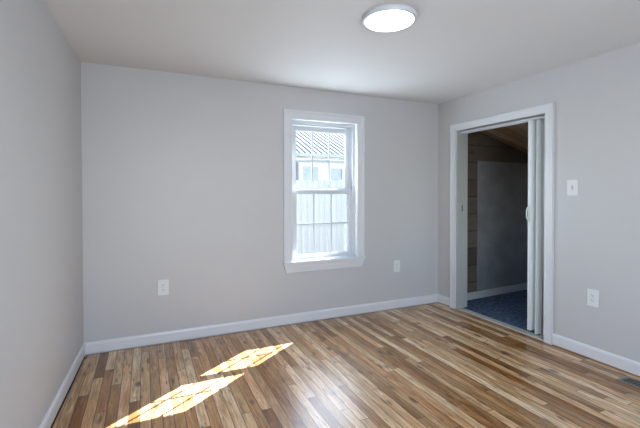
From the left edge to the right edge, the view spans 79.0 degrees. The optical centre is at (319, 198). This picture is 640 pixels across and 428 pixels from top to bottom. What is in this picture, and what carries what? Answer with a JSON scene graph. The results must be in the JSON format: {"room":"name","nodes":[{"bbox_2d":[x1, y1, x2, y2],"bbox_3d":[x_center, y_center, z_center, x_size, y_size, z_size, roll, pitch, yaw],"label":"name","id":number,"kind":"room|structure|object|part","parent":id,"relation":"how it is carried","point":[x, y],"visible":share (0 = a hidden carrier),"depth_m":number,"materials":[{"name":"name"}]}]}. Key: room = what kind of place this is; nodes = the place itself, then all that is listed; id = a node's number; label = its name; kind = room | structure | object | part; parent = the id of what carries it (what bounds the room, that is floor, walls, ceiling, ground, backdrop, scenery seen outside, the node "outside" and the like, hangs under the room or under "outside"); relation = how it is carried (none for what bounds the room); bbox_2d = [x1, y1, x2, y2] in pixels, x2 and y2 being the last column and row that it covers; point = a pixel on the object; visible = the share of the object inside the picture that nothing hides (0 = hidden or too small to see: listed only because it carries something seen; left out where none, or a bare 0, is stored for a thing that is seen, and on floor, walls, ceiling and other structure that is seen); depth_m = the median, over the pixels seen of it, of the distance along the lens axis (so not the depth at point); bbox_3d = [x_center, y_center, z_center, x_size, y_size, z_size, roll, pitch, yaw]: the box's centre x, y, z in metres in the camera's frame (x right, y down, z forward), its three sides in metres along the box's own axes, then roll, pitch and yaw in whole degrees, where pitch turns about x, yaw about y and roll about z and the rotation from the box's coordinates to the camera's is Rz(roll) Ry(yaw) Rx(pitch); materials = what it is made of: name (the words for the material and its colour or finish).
{"room":"empty bedroom","nodes":[
{"label":"empty bedroom","id":0,"kind":"room"},
{"bbox_2d":[0,0,83,427],"bbox_3d":[-1.179,0.162,1.061,0.160,2.520,4.560,0,1,-22],"label":"wall","id":1,"kind":"structure","parent":0,"point":[42,334],"depth_m":2.05,"materials":[{"name":"paint"}]},
{"bbox_2d":[39,343,84,427],"bbox_3d":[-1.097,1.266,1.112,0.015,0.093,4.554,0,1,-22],"label":"baseboard","id":2,"kind":"structure","parent":1,"relation":"attached to","point":[47,421],"depth_m":2.49,"materials":[{"name":"paint"}]},
{"bbox_2d":[81,62,437,356],"bbox_3d":[-0.502,0.320,3.977,4.496,2.920,0.200,0,1,-24],"label":"wall","id":3,"kind":"structure","parent":0,"point":[182,174],"depth_m":3.66,"materials":[{"name":"paint"}]},
{"bbox_2d":[158,279,168,295],"bbox_3d":[-1.398,0.791,3.462,0.090,0.136,0.009,0,1,-24],"label":"wall outlet","id":4,"kind":"object","parent":3,"relation":"attached to","point":[163,285],"visible":1,"depth_m":3.46,"materials":[{"name":"white plastic"}]},
{"bbox_2d":[85,294,437,353],"bbox_3d":[-0.255,1.225,3.982,3.736,0.093,0.015,0,1,-24],"label":"baseboard","id":5,"kind":"structure","parent":3,"relation":"attached to","point":[188,333],"depth_m":3.76,"materials":[{"name":"paint"}]},
{"bbox_2d":[282,109,365,272],"bbox_3d":[0.020,-0.076,4.186,0.955,1.661,0.240,0,1,-24],"label":"window","id":6,"kind":"structure","parent":3,"relation":"in","point":[352,126],"depth_m":4.18,"materials":[{"name":"paint"}]},
{"bbox_2d":[296,132,344,188],"bbox_3d":[0.009,-0.415,4.226,0.598,0.619,0.008,0,1,-24],"label":"grille","id":7,"kind":"object","parent":6,"relation":"attached to","point":[329,133],"depth_m":4.26,"materials":[{"name":"white plastic"}]},
{"bbox_3d":[0.011,-0.421,4.219,0.698,0.705,0.032,0,1,-24],"label":"sash","id":8,"kind":"part","parent":6,"relation":"part of","materials":[{"name":"white plastic"}]},
{"bbox_3d":[0.031,0.270,4.189,0.714,0.731,0.032,0,1,-24],"label":"sash","id":9,"kind":"part","parent":6,"relation":"part of","materials":[{"name":"white plastic"}]},
{"bbox_2d":[297,194,347,252],"bbox_3d":[0.028,0.267,4.195,0.622,0.649,0.008,0,1,-24],"label":"grille","id":10,"kind":"object","parent":6,"relation":"attached to","point":[330,222],"depth_m":4.23,"materials":[{"name":"white plastic"}]},
{"bbox_3d":[0.009,-0.078,4.228,0.780,1.503,0.155,0,1,-24],"label":"frame","id":11,"kind":"part","parent":6,"relation":"part of","materials":[{"name":"white plastic"}]},
{"bbox_3d":[0.051,0.647,4.130,0.955,0.022,0.095,0,1,-24],"label":"sill","id":12,"kind":"part","parent":6,"relation":"part of","materials":[{"name":"paint"}]},
{"bbox_2d":[393,260,399,271],"bbox_3d":[0.890,0.780,4.498,0.090,0.136,0.009,0,1,-24],"label":"wall outlet","id":13,"kind":"object","parent":3,"relation":"attached to","point":[396,263],"visible":1,"depth_m":4.49,"materials":[{"name":"white plastic"}]},
{"bbox_2d":[43,0,639,103],"bbox_3d":[0.466,-1.172,1.811,4.496,0.120,4.910,0,1,-24],"label":"ceiling","id":14,"kind":"structure","parent":0,"point":[453,49],"depth_m":2.75,"materials":[{"name":"paint"}]},
{"bbox_2d":[362,4,417,31],"bbox_3d":[0.427,-1.103,2.393,0.340,0.033,0.340,0,1,-24],"label":"light","id":15,"kind":"object","parent":14,"relation":"in","point":[389,17],"visible":1,"depth_m":2.34,"materials":[{"name":"glowing diffuser"},{"name":"white painted metal"}]},
{"bbox_2d":[365,10,413,31],"bbox_3d":[0.427,-1.091,2.394,0.296,0.009,0.296,0,1,-24],"label":"diffuser","id":16,"kind":"object","parent":15,"relation":"attached to","point":[375,20],"depth_m":2.37,"materials":[{"name":"white plastic"}]},
{"bbox_2d":[52,303,639,427],"bbox_3d":[0.671,1.317,1.813,3.959,0.020,4.688,0,1,-24],"label":"floor","id":17,"kind":"structure","parent":0,"point":[434,365],"depth_m":2.73,"materials":[{"name":"brown wood"}]},
{"bbox_2d":[457,308,543,340],"bbox_3d":[1.839,1.271,3.993,0.096,0.008,1.087,0,1,-24],"label":"threshold strip","id":18,"kind":"object","parent":17,"relation":"on","point":[506,325],"visible":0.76,"depth_m":3.92,"materials":[{"name":"wood"}]},
{"bbox_2d":[616,376,639,388],"bbox_3d":[2.232,1.290,2.652,0.136,0.006,0.310,0,1,-24],"label":"floor vent","id":19,"kind":"object","parent":17,"relation":"in","point":[633,382],"visible":1,"depth_m":2.74,"materials":[{"name":"metal"}]},
{"bbox_2d":[467,131,527,292],"bbox_3d":[2.627,0.056,5.300,2.310,2.600,0.100,-1,1,-28],"label":"wall","id":20,"kind":"structure","parent":0,"point":[481,147],"depth_m":4.89,"materials":[{"name":"brown wood"}]},
{"bbox_2d":[467,283,526,299],"bbox_3d":[2.655,1.208,5.259,2.305,0.088,0.016,-1,1,-28],"label":"baseboard","id":21,"kind":"structure","parent":20,"relation":"attached to","point":[518,287],"depth_m":5.06,"materials":[{"name":"paint"}]},
{"bbox_2d":[477,161,527,290],"bbox_3d":[2.828,0.384,5.350,1.902,1.742,0.006,-1,1,-28],"label":"wall panel","id":22,"kind":"object","parent":20,"relation":"attached to","point":[502,187],"depth_m":5.12,"materials":[{"name":"paint"}]},
{"bbox_2d":[480,122,527,153],"bbox_3d":[3.252,-0.699,4.027,2.400,0.719,3.020,0,1,-24],"label":"ceiling","id":23,"kind":"structure","parent":0,"point":[515,136],"depth_m":4.83,"materials":[{"name":"brown wood"}]},
{"bbox_2d":[438,42,639,375],"bbox_3d":[2.485,0.132,2.632,0.160,2.520,4.710,0,1,-24],"label":"wall","id":24,"kind":"structure","parent":0,"point":[596,99],"depth_m":3.12,"materials":[{"name":"paint"}]},
{"bbox_2d":[450,102,554,344],"bbox_3d":[1.855,0.214,3.997,0.184,2.122,1.245,0,1,-24],"label":"trim","id":25,"kind":"structure","parent":24,"relation":"attached to","point":[458,142],"depth_m":4.45,"materials":[{"name":"paint"}]},
{"bbox_2d":[460,115,544,336],"bbox_3d":[1.864,0.243,3.991,0.107,2.025,1.087,0,1,-24],"label":"door","id":26,"kind":"structure","parent":24,"relation":"in","point":[536,125],"depth_m":3.65,"materials":[{"name":"paint"}]},
{"bbox_3d":[1.966,0.139,3.672,0.033,0.160,0.017,0,1,-8],"label":"handle","id":27,"kind":"part","parent":26,"relation":"part of","materials":[{"name":"plastic"}]},
{"bbox_3d":[2.008,0.256,3.688,0.060,1.986,0.034,0,1,-24],"label":"lead post","id":28,"kind":"part","parent":26,"relation":"part of","materials":[{"name":"white plastic"}]},
{"bbox_2d":[438,294,639,375],"bbox_3d":[2.375,1.238,2.683,0.015,0.093,4.550,0,1,-24],"label":"baseboard","id":29,"kind":"structure","parent":24,"relation":"attached to","point":[617,361],"depth_m":3.09,"materials":[{"name":"paint"}]},
{"bbox_2d":[567,180,577,195],"bbox_3d":[2.108,-0.093,3.246,0.018,0.132,0.090,0,1,-24],"label":"light switch","id":30,"kind":"object","parent":24,"relation":"attached to","point":[572,185],"visible":1,"depth_m":3.24,"materials":[{"name":"white plastic"}]},
{"bbox_2d":[587,288,598,307],"bbox_3d":[2.183,0.795,3.106,0.009,0.136,0.090,0,1,-24],"label":"wall outlet","id":31,"kind":"object","parent":24,"relation":"attached to","point":[592,295],"visible":1,"depth_m":3.10,"materials":[{"name":"white plastic"}]},
{"bbox_3d":[3.184,1.332,4.094,2.500,0.118,3.150,0,1,-24],"label":"floor","id":32,"kind":"structure","parent":0,"visible":0},
{"bbox_2d":[464,289,542,335],"bbox_3d":[3.161,1.271,4.055,2.372,0.006,2.900,0,1,-24],"label":"carpet","id":33,"kind":"object","parent":32,"relation":"on","point":[510,308],"visible":0.02,"depth_m":4.51,"materials":[{"name":"blue carpet"}]},
{"label":"outside","id":34,"kind":"structure","parent":0,"visible":0},
{"bbox_3d":[-2.719,1.625,19.456,40.000,0.100,29.800,0,1,-24],"label":"ground","id":35,"kind":"structure","parent":34,"visible":0},
{"bbox_2d":[296,180,344,254],"bbox_3d":[0.707,0.648,8.882,15.537,2.127,0.168,0,1,-24],"label":"wooden fence","id":36,"kind":"object","parent":35,"relation":"on","point":[304,201],"visible":0.06,"depth_m":8.49,"materials":[{"name":"white"}]},
{"bbox_2d":[296,131,344,180],"bbox_3d":[-1.204,-1.032,19.093,11.500,5.216,8.450,0,1,-24],"label":"neighbor house","id":37,"kind":"structure","parent":35,"relation":"on","point":[303,139],"depth_m":15.69,"materials":[{"name":"white"}]},
{"bbox_2d":[296,162,298,179],"bbox_3d":[-0.884,-1.071,15.121,0.090,0.700,0.050,0,1,-24],"label":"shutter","id":38,"kind":"object","parent":37,"relation":"hanging from","point":[297,163],"depth_m":15.10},
{"bbox_3d":[-0.510,-1.008,15.266,0.350,0.570,0.015,0,1,-24],"label":"pane","id":39,"kind":"part","parent":37,"relation":"part of","materials":[{"name":"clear glass"}]},
{"bbox_3d":[-0.173,-1.001,15.419,0.250,0.550,0.015,0,1,-24],"label":"pane","id":40,"kind":"part","parent":37,"relation":"part of","materials":[{"name":"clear glass"}]},
{"bbox_3d":[0.647,-0.988,15.790,0.450,0.510,0.015,0,1,-24],"label":"pane","id":41,"kind":"part","parent":37,"relation":"part of","materials":[{"name":"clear glass"}]}
]}

